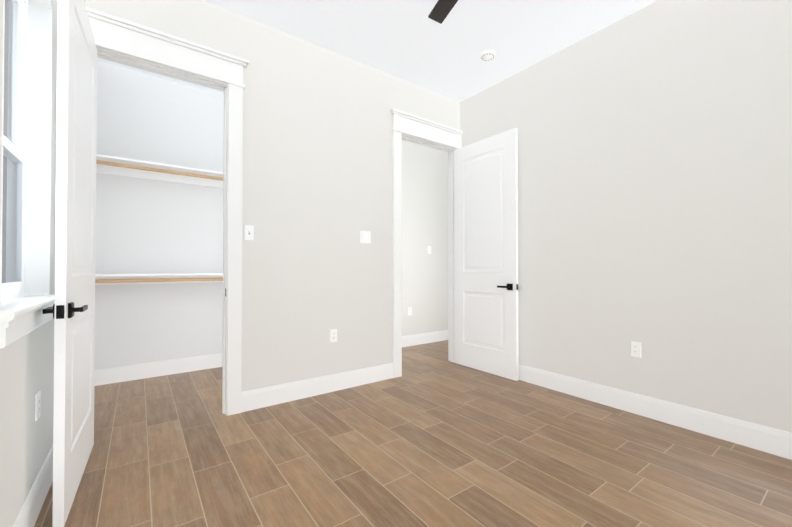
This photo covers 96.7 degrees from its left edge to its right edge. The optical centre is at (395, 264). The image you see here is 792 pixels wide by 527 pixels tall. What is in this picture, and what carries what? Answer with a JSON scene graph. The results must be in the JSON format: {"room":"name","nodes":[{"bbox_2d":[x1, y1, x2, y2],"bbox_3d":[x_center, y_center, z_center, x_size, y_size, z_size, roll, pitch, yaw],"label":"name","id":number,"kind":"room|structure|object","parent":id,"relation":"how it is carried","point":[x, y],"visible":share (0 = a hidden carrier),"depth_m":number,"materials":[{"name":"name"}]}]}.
{"room":"empty bedroom","nodes":[
{"label":"empty bedroom","id":0,"kind":"room"},
{"bbox_2d":[0,0,57,526],"bbox_3d":[-1.453,-0.414,1.242,0.150,3.050,5.190,0,-1,-36],"label":"wall","id":1,"kind":"structure","parent":0,"point":[26,377],"depth_m":1.45,"materials":[{"name":"paint"}]},
{"bbox_2d":[0,0,54,348],"bbox_3d":[-1.579,-0.525,1.456,0.188,1.605,0.890,0,-1,-36],"label":"window unit","id":2,"kind":"structure","parent":1,"relation":"in","point":[15,154],"depth_m":1.73,"materials":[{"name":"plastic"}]},
{"bbox_2d":[13,444,52,526],"bbox_3d":[-0.959,1.029,0.691,0.015,0.152,3.500,0,-1,-36],"label":"baseboard","id":3,"kind":"structure","parent":1,"relation":"attached to","point":[28,515],"depth_m":1.55,"materials":[{"name":"paint"}]},
{"bbox_2d":[35,391,40,420],"bbox_3d":[-1.623,0.639,1.597,0.008,0.115,0.070,0,-1,-36],"label":"outlet","id":4,"kind":"object","parent":1,"relation":"attached to","point":[37,403],"visible":1,"depth_m":1.58,"materials":[{"name":"plastic"}]},
{"bbox_2d":[95,62,223,368],"bbox_3d":[-2.067,-0.387,3.935,2.040,3.050,0.120,0,-1,-36],"label":"wall","id":5,"kind":"structure","parent":0,"point":[146,226],"depth_m":3.57,"materials":[{"name":"paint"}]},
{"bbox_2d":[94,353,222,385],"bbox_3d":[-2.075,1.061,3.830,1.920,0.152,0.015,0,-1,-36],"label":"baseboard","id":6,"kind":"structure","parent":5,"relation":"attached to","point":[102,376],"depth_m":3.56,"materials":[{"name":"paint"}]},
{"bbox_2d":[84,0,459,391],"bbox_3d":[-0.141,-0.391,3.547,4.990,3.050,0.120,0,-1,-36],"label":"wall","id":7,"kind":"structure","parent":0,"point":[317,196],"depth_m":3.03,"materials":[{"name":"paint"}]},
{"bbox_2d":[43,0,96,526],"bbox_3d":[-1.654,-0.120,1.824,0.134,2.450,0.868,0,-1,-36],"label":"closet door","id":8,"kind":"structure","parent":7,"relation":"in","point":[72,309],"depth_m":1.63,"materials":[{"name":"paint"}]},
{"bbox_2d":[86,7,248,415],"bbox_3d":[-1.605,-0.223,2.455,1.040,2.691,0.190,0,-1,-36],"label":"trim","id":9,"kind":"structure","parent":7,"relation":"attached to","point":[127,43],"depth_m":2.63,"materials":[{"name":"paint"}]},
{"bbox_2d":[244,225,253,239],"bbox_3d":[-1.137,-0.249,2.731,0.070,0.115,0.018,0,-1,-36],"label":"light switch","id":10,"kind":"object","parent":7,"relation":"attached to","point":[248,232],"visible":1,"depth_m":2.73,"materials":[{"name":"plastic"}]},
{"bbox_2d":[242,362,393,411],"bbox_3d":[-0.605,1.053,3.109,1.430,0.152,0.015,0,-1,-36],"label":"baseboard","id":11,"kind":"structure","parent":7,"relation":"attached to","point":[258,398],"depth_m":3.02,"materials":[{"name":"paint"}]},
{"bbox_2d":[330,329,336,341],"bbox_3d":[-0.558,0.635,3.153,0.070,0.115,0.008,0,-1,-36],"label":"outlet","id":12,"kind":"object","parent":7,"relation":"attached to","point":[333,335],"visible":1,"depth_m":3.15,"materials":[{"name":"plastic"}]},
{"bbox_2d":[360,231,370,242],"bbox_3d":[-0.288,-0.263,3.357,0.115,0.115,0.010,0,-1,-36],"label":"light switch","id":13,"kind":"object","parent":7,"relation":"attached to","point":[365,236],"visible":1,"depth_m":3.35,"materials":[{"name":"plastic"}]},
{"bbox_2d":[390,108,462,377],"bbox_3d":[0.332,-0.208,3.873,1.041,2.691,0.190,0,-1,-36],"label":"door frame","id":14,"kind":"structure","parent":7,"relation":"attached to","point":[408,127],"depth_m":3.70,"materials":[{"name":"paint"}]},
{"bbox_2d":[455,128,518,380],"bbox_3d":[0.932,-0.101,3.740,0.130,2.450,0.830,0,-1,-36],"label":"entry door","id":15,"kind":"structure","parent":7,"relation":"in","point":[486,255],"depth_m":3.67,"materials":[{"name":"paint"}]},
{"bbox_2d":[97,0,657,101],"bbox_3d":[0.500,-1.975,2.687,4.990,0.100,5.190,0,-1,-36],"label":"ceiling","id":16,"kind":"structure","parent":0,"point":[410,41],"depth_m":2.90,"materials":[{"name":"paint"}]},
{"bbox_2d":[428,0,457,23],"bbox_3d":[0.371,-1.706,1.663,1.142,0.458,1.152,0,-1,-36],"label":"fan","id":17,"kind":"object","parent":16,"relation":"hanging from","point":[440,11],"visible":1,"depth_m":2.18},
{"bbox_2d":[480,50,495,60],"bbox_3d":[0.839,-1.902,3.214,0.136,0.036,0.136,0,-1,-36],"label":"smoke detector","id":18,"kind":"object","parent":16,"relation":"attached to","point":[487,55],"visible":1,"depth_m":3.19,"materials":[{"name":"plastic"}]},
{"bbox_2d":[34,340,791,526],"bbox_3d":[0.500,1.175,2.656,4.990,0.100,5.190,0,-1,-36],"label":"floor","id":19,"kind":"structure","parent":0,"point":[432,436],"depth_m":1.99,"materials":[{"name":"brown tile"}]},
{"bbox_2d":[402,140,447,335],"bbox_3d":[0.134,-0.376,5.025,2.800,3.050,0.120,0,-1,-36],"label":"wall","id":20,"kind":"structure","parent":0,"point":[424,223],"depth_m":5.14,"materials":[{"name":"paint"}]},
{"bbox_2d":[408,307,411,314],"bbox_3d":[0.196,0.658,4.981,0.070,0.115,0.008,0,-1,-36],"label":"outlet","id":21,"kind":"object","parent":20,"relation":"attached to","point":[409,310],"visible":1,"depth_m":4.98,"materials":[{"name":"plastic"}]},
{"bbox_2d":[402,330,447,346],"bbox_3d":[0.126,1.072,4.920,2.680,0.152,0.015,0,-1,-36],"label":"baseboard","id":22,"kind":"structure","parent":20,"relation":"attached to","point":[423,338],"depth_m":5.12,"materials":[{"name":"paint"}]},
{"bbox_2d":[427,246,430,253],"bbox_3d":[0.496,-0.220,5.206,0.070,0.115,0.012,0,-1,-36],"label":"light switch","id":23,"kind":"object","parent":20,"relation":"attached to","point":[428,249],"visible":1,"depth_m":5.20,"materials":[{"name":"plastic"}]},
{"bbox_2d":[460,0,791,431],"bbox_3d":[1.883,-0.400,2.711,0.150,3.050,3.620,0,-1,-36],"label":"wall","id":24,"kind":"structure","parent":0,"point":[655,179],"depth_m":2.53,"materials":[{"name":"paint"}]},
{"bbox_2d":[631,341,640,357],"bbox_3d":[1.814,0.640,2.662,0.008,0.115,0.070,0,-1,-36],"label":"outlet","id":25,"kind":"object","parent":24,"relation":"attached to","point":[635,349],"visible":1,"depth_m":2.66,"materials":[{"name":"plastic"}]},
{"bbox_2d":[519,364,791,459],"bbox_3d":[1.781,1.049,2.696,0.015,0.152,3.500,0,-1,-36],"label":"baseboard","id":26,"kind":"structure","parent":24,"relation":"attached to","point":[771,440],"depth_m":2.47,"materials":[{"name":"paint"}]}
]}

